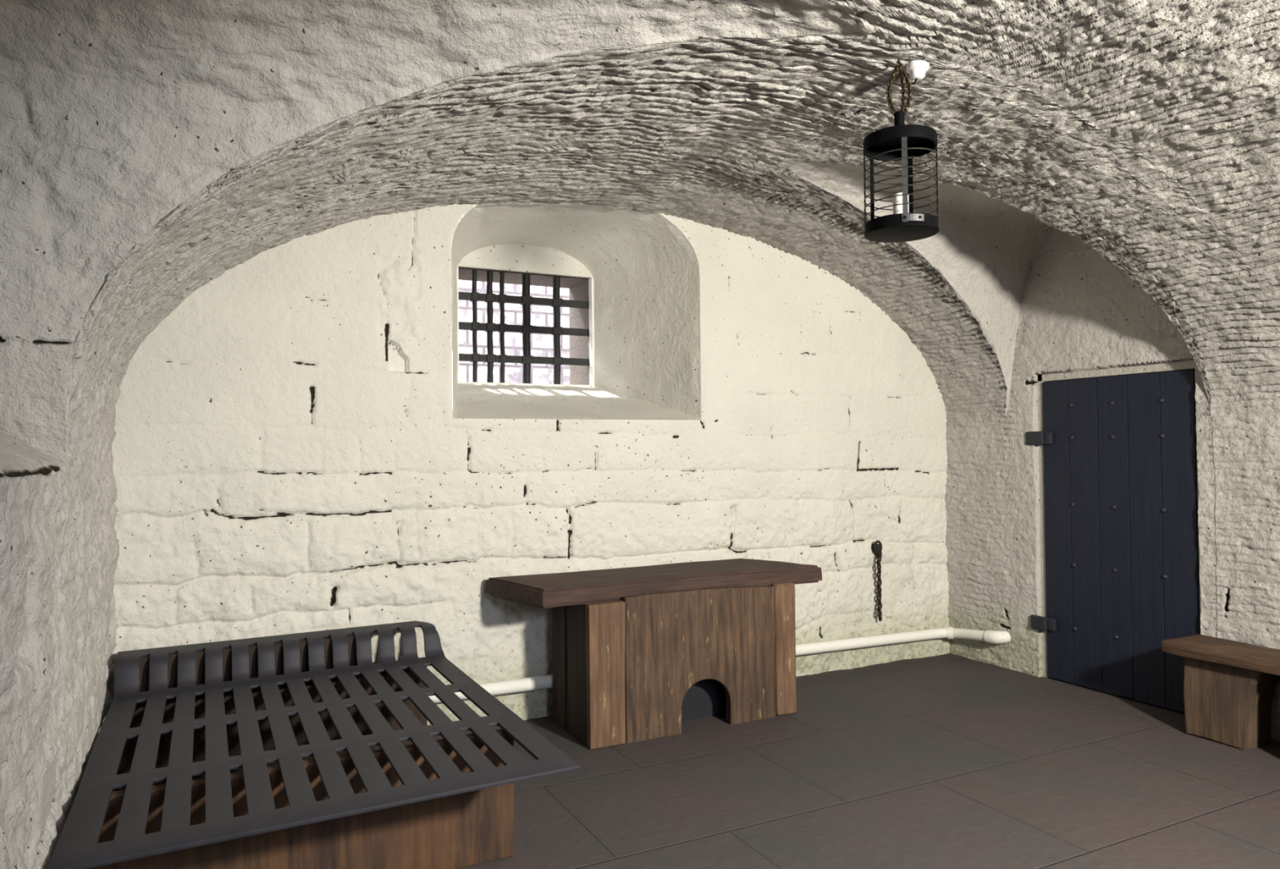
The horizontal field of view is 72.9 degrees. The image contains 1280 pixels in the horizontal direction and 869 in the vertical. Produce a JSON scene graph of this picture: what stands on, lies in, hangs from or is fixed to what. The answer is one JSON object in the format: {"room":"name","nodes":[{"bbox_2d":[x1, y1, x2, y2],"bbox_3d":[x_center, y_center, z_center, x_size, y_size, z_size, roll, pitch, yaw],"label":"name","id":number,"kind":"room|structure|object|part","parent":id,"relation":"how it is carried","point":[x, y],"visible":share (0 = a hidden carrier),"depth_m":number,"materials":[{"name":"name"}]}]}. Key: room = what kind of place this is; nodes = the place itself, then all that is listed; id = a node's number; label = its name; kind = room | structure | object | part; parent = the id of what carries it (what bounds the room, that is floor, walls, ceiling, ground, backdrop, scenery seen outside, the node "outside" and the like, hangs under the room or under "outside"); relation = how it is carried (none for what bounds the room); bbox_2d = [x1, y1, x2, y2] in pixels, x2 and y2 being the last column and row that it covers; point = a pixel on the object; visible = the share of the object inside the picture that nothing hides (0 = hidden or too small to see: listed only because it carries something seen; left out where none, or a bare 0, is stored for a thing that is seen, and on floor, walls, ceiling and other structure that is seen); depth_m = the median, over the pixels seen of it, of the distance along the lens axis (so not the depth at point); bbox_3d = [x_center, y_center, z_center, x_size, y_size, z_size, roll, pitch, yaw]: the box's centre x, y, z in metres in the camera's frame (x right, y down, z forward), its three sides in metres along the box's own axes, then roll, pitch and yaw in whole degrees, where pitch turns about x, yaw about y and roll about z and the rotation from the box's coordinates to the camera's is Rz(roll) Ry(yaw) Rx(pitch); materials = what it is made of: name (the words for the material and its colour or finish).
{"room":"prison interior","nodes":[
{"label":"prison interior","id":0,"kind":"room"},
{"bbox_2d":[0,404,119,868],"bbox_3d":[-1.365,0.080,1.194,0.711,3.146,6.566,0,-1,-27],"label":"wall","id":1,"kind":"structure","parent":0,"point":[60,545],"depth_m":2.56,"materials":[{"name":"white paint"}]},
{"bbox_2d":[108,202,951,774],"bbox_3d":[-0.346,0.116,5.963,5.605,3.211,1.148,0,-1,-27],"label":"wall","id":2,"kind":"structure","parent":0,"point":[290,453],"depth_m":5.16,"materials":[{"name":"white paint"}]},
{"bbox_2d":[451,265,594,386],"bbox_3d":[-0.921,-0.768,6.515,1.277,1.061,0.482,0,-1,-27],"label":"window","id":3,"kind":"structure","parent":2,"relation":"in","point":[580,289],"depth_m":6.62,"materials":[{"name":"black metal"}]},
{"bbox_2d":[458,269,589,384],"bbox_3d":[-0.852,-0.770,6.389,1.087,0.882,0.066,0,-1,-27],"label":"window grille","id":4,"kind":"object","parent":3,"relation":"attached to","point":[526,359],"visible":0.9,"depth_m":6.36,"materials":[{"name":"black metal"}]},
{"bbox_2d":[428,626,1010,702],"bbox_3d":[0.070,1.480,5.192,5.524,0.143,0.554,0,-1,-27],"label":"pipe","id":5,"kind":"object","parent":2,"relation":"attached to","point":[995,637],"visible":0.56,"depth_m":6.16,"materials":[{"name":"white metal"}]},
{"bbox_2d":[871,540,882,621],"bbox_3d":[1.738,1.070,6.348,0.074,0.591,0.078,0,-1,-27],"label":"chain","id":6,"kind":"object","parent":2,"relation":"hanging from","point":[877,548],"visible":1,"depth_m":6.32,"materials":[{"name":"black metal"}]},
{"bbox_2d":[0,0,1279,426],"bbox_3d":[1.079,-0.779,2.442,6.178,1.508,6.564,0,-1,-27],"label":"ceiling","id":7,"kind":"structure","parent":0,"point":[150,150],"depth_m":3.44,"materials":[{"name":"white stone"}]},
{"bbox_2d":[862,58,939,242],"bbox_3d":[1.029,-1.152,3.431,0.286,0.724,0.286,0,-1,-27],"label":"hanging lantern","id":8,"kind":"object","parent":7,"relation":"hanging from","point":[902,141],"visible":1,"depth_m":3.40,"materials":[{"name":"black metal"}]},
{"bbox_3d":[1.001,-1.359,3.434,0.051,0.214,0.024,-1,-1,0],"label":"chain","id":9,"kind":"part","parent":8,"relation":"part of","materials":[{"name":"brown metal"}]},
{"bbox_2d":[893,191,908,213],"bbox_3d":[1.032,-0.874,3.426,0.060,0.152,0.060,0,-1,-27],"label":"candle","id":10,"kind":"object","parent":8,"relation":"on","point":[897,199],"depth_m":3.40,"materials":[{"name":"white wax"}]},
{"bbox_3d":[1.039,-1.359,3.435,0.032,0.214,0.028,0,-1,-27],"label":"chain","id":11,"kind":"part","parent":8,"relation":"part of","materials":[{"name":"brown metal"}]},
{"bbox_3d":[1.054,-1.359,3.434,0.053,0.214,0.024,-1,-1,0],"label":"chain","id":12,"kind":"part","parent":8,"relation":"part of","materials":[{"name":"brown metal"}]},
{"bbox_3d":[1.036,-0.823,3.287,0.085,0.026,0.010,-1,-1,-1],"label":"clasp plate","id":13,"kind":"part","parent":8,"relation":"part of","materials":[{"name":"metal"}]},
{"bbox_2d":[898,59,928,84],"bbox_3d":[1.095,-1.446,3.471,0.123,0.097,0.090,-1,-1,8],"label":"ceiling fitting","id":14,"kind":"object","parent":7,"relation":"attached to","point":[917,69],"visible":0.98,"depth_m":3.44,"materials":[{"name":"white ceramic"}]},
{"bbox_2d":[112,653,1279,868],"bbox_3d":[1.394,1.728,2.501,6.120,0.200,6.884,0,-1,-27],"label":"floor","id":15,"kind":"structure","parent":0,"point":[948,760],"depth_m":4.06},
{"bbox_2d":[46,620,579,868],"bbox_3d":[-1.357,1.347,3.560,1.520,0.664,2.140,0,-1,-27],"label":"bed","id":16,"kind":"object","parent":15,"relation":"on","point":[313,752],"visible":1,"depth_m":3.24,"materials":[{"name":"grey metal"}]},
{"bbox_2d":[485,558,822,749],"bbox_3d":[0.137,1.249,5.167,1.978,0.878,0.649,0,-1,-27],"label":"table","id":17,"kind":"object","parent":15,"relation":"on","point":[639,652],"visible":1,"depth_m":4.89,"materials":[{"name":"brown wood"}]},
{"bbox_3d":[-0.452,1.306,5.017,0.049,0.753,0.212,0,-1,-27],"label":"panel","id":18,"kind":"part","parent":17,"relation":"part of","materials":[{"name":"brown wood"}]},
{"bbox_3d":[-0.336,1.304,4.796,0.056,0.767,0.282,0,-1,-27],"label":"panel","id":19,"kind":"part","parent":17,"relation":"part of","materials":[{"name":"brown wood"}]},
{"bbox_3d":[-0.184,1.292,4.680,0.216,0.769,0.064,0,-1,-27],"label":"corner post","id":20,"kind":"part","parent":17,"relation":"part of","materials":[{"name":"brown wood"}]},
{"bbox_3d":[0.353,1.281,4.952,0.985,0.795,0.052,0,-1,-27],"label":"panel","id":21,"kind":"part","parent":17,"relation":"part of","materials":[{"name":"brown wood"}]},
{"bbox_3d":[0.863,1.286,5.205,0.151,0.788,0.066,0,-1,-27],"label":"corner post","id":22,"kind":"part","parent":17,"relation":"part of","materials":[{"name":"brown wood"}]},
{"bbox_2d":[1161,634,1279,750],"bbox_3d":[3.432,1.383,4.144,0.354,0.517,1.681,0,-1,-27],"label":"bench","id":23,"kind":"object","parent":15,"relation":"on","point":[1229,685],"visible":1,"depth_m":4.58,"materials":[{"name":"brown wood"}]},
{"bbox_3d":[3.429,1.160,4.148,0.354,0.072,1.681,0,-1,-27],"label":"seat","id":24,"kind":"part","parent":23,"relation":"part of","materials":[{"name":"brown wood"}]},
{"bbox_3d":[3.197,1.421,4.650,0.265,0.458,0.409,0,-1,-27],"label":"leg","id":25,"kind":"part","parent":23,"relation":"part of","materials":[{"name":"brown wood"}]},
{"bbox_2d":[944,227,1279,741],"bbox_3d":[3.856,0.076,3.819,0.116,3.136,6.564,0,-1,-27],"label":"wall","id":26,"kind":"structure","parent":0,"point":[1079,311],"depth_m":5.72,"materials":[{"name":"white paint"}]},
{"bbox_2d":[1025,360,1200,712],"bbox_3d":[2.993,0.616,5.532,0.110,2.090,1.150,0,-1,-27],"label":"door","id":27,"kind":"structure","parent":26,"relation":"in","point":[1120,551],"depth_m":5.46,"materials":[{"name":"blue paint"}]},
{"label":"outside","id":28,"kind":"structure","parent":0,"visible":0},
{"bbox_2d":[451,205,687,419],"bbox_3d":[-1.461,-0.987,9.026,9.500,2.900,0.200,0,-1,-27],"label":"wall","id":29,"kind":"structure","parent":28,"point":[541,344],"depth_m":8.99,"materials":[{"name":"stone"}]}
]}

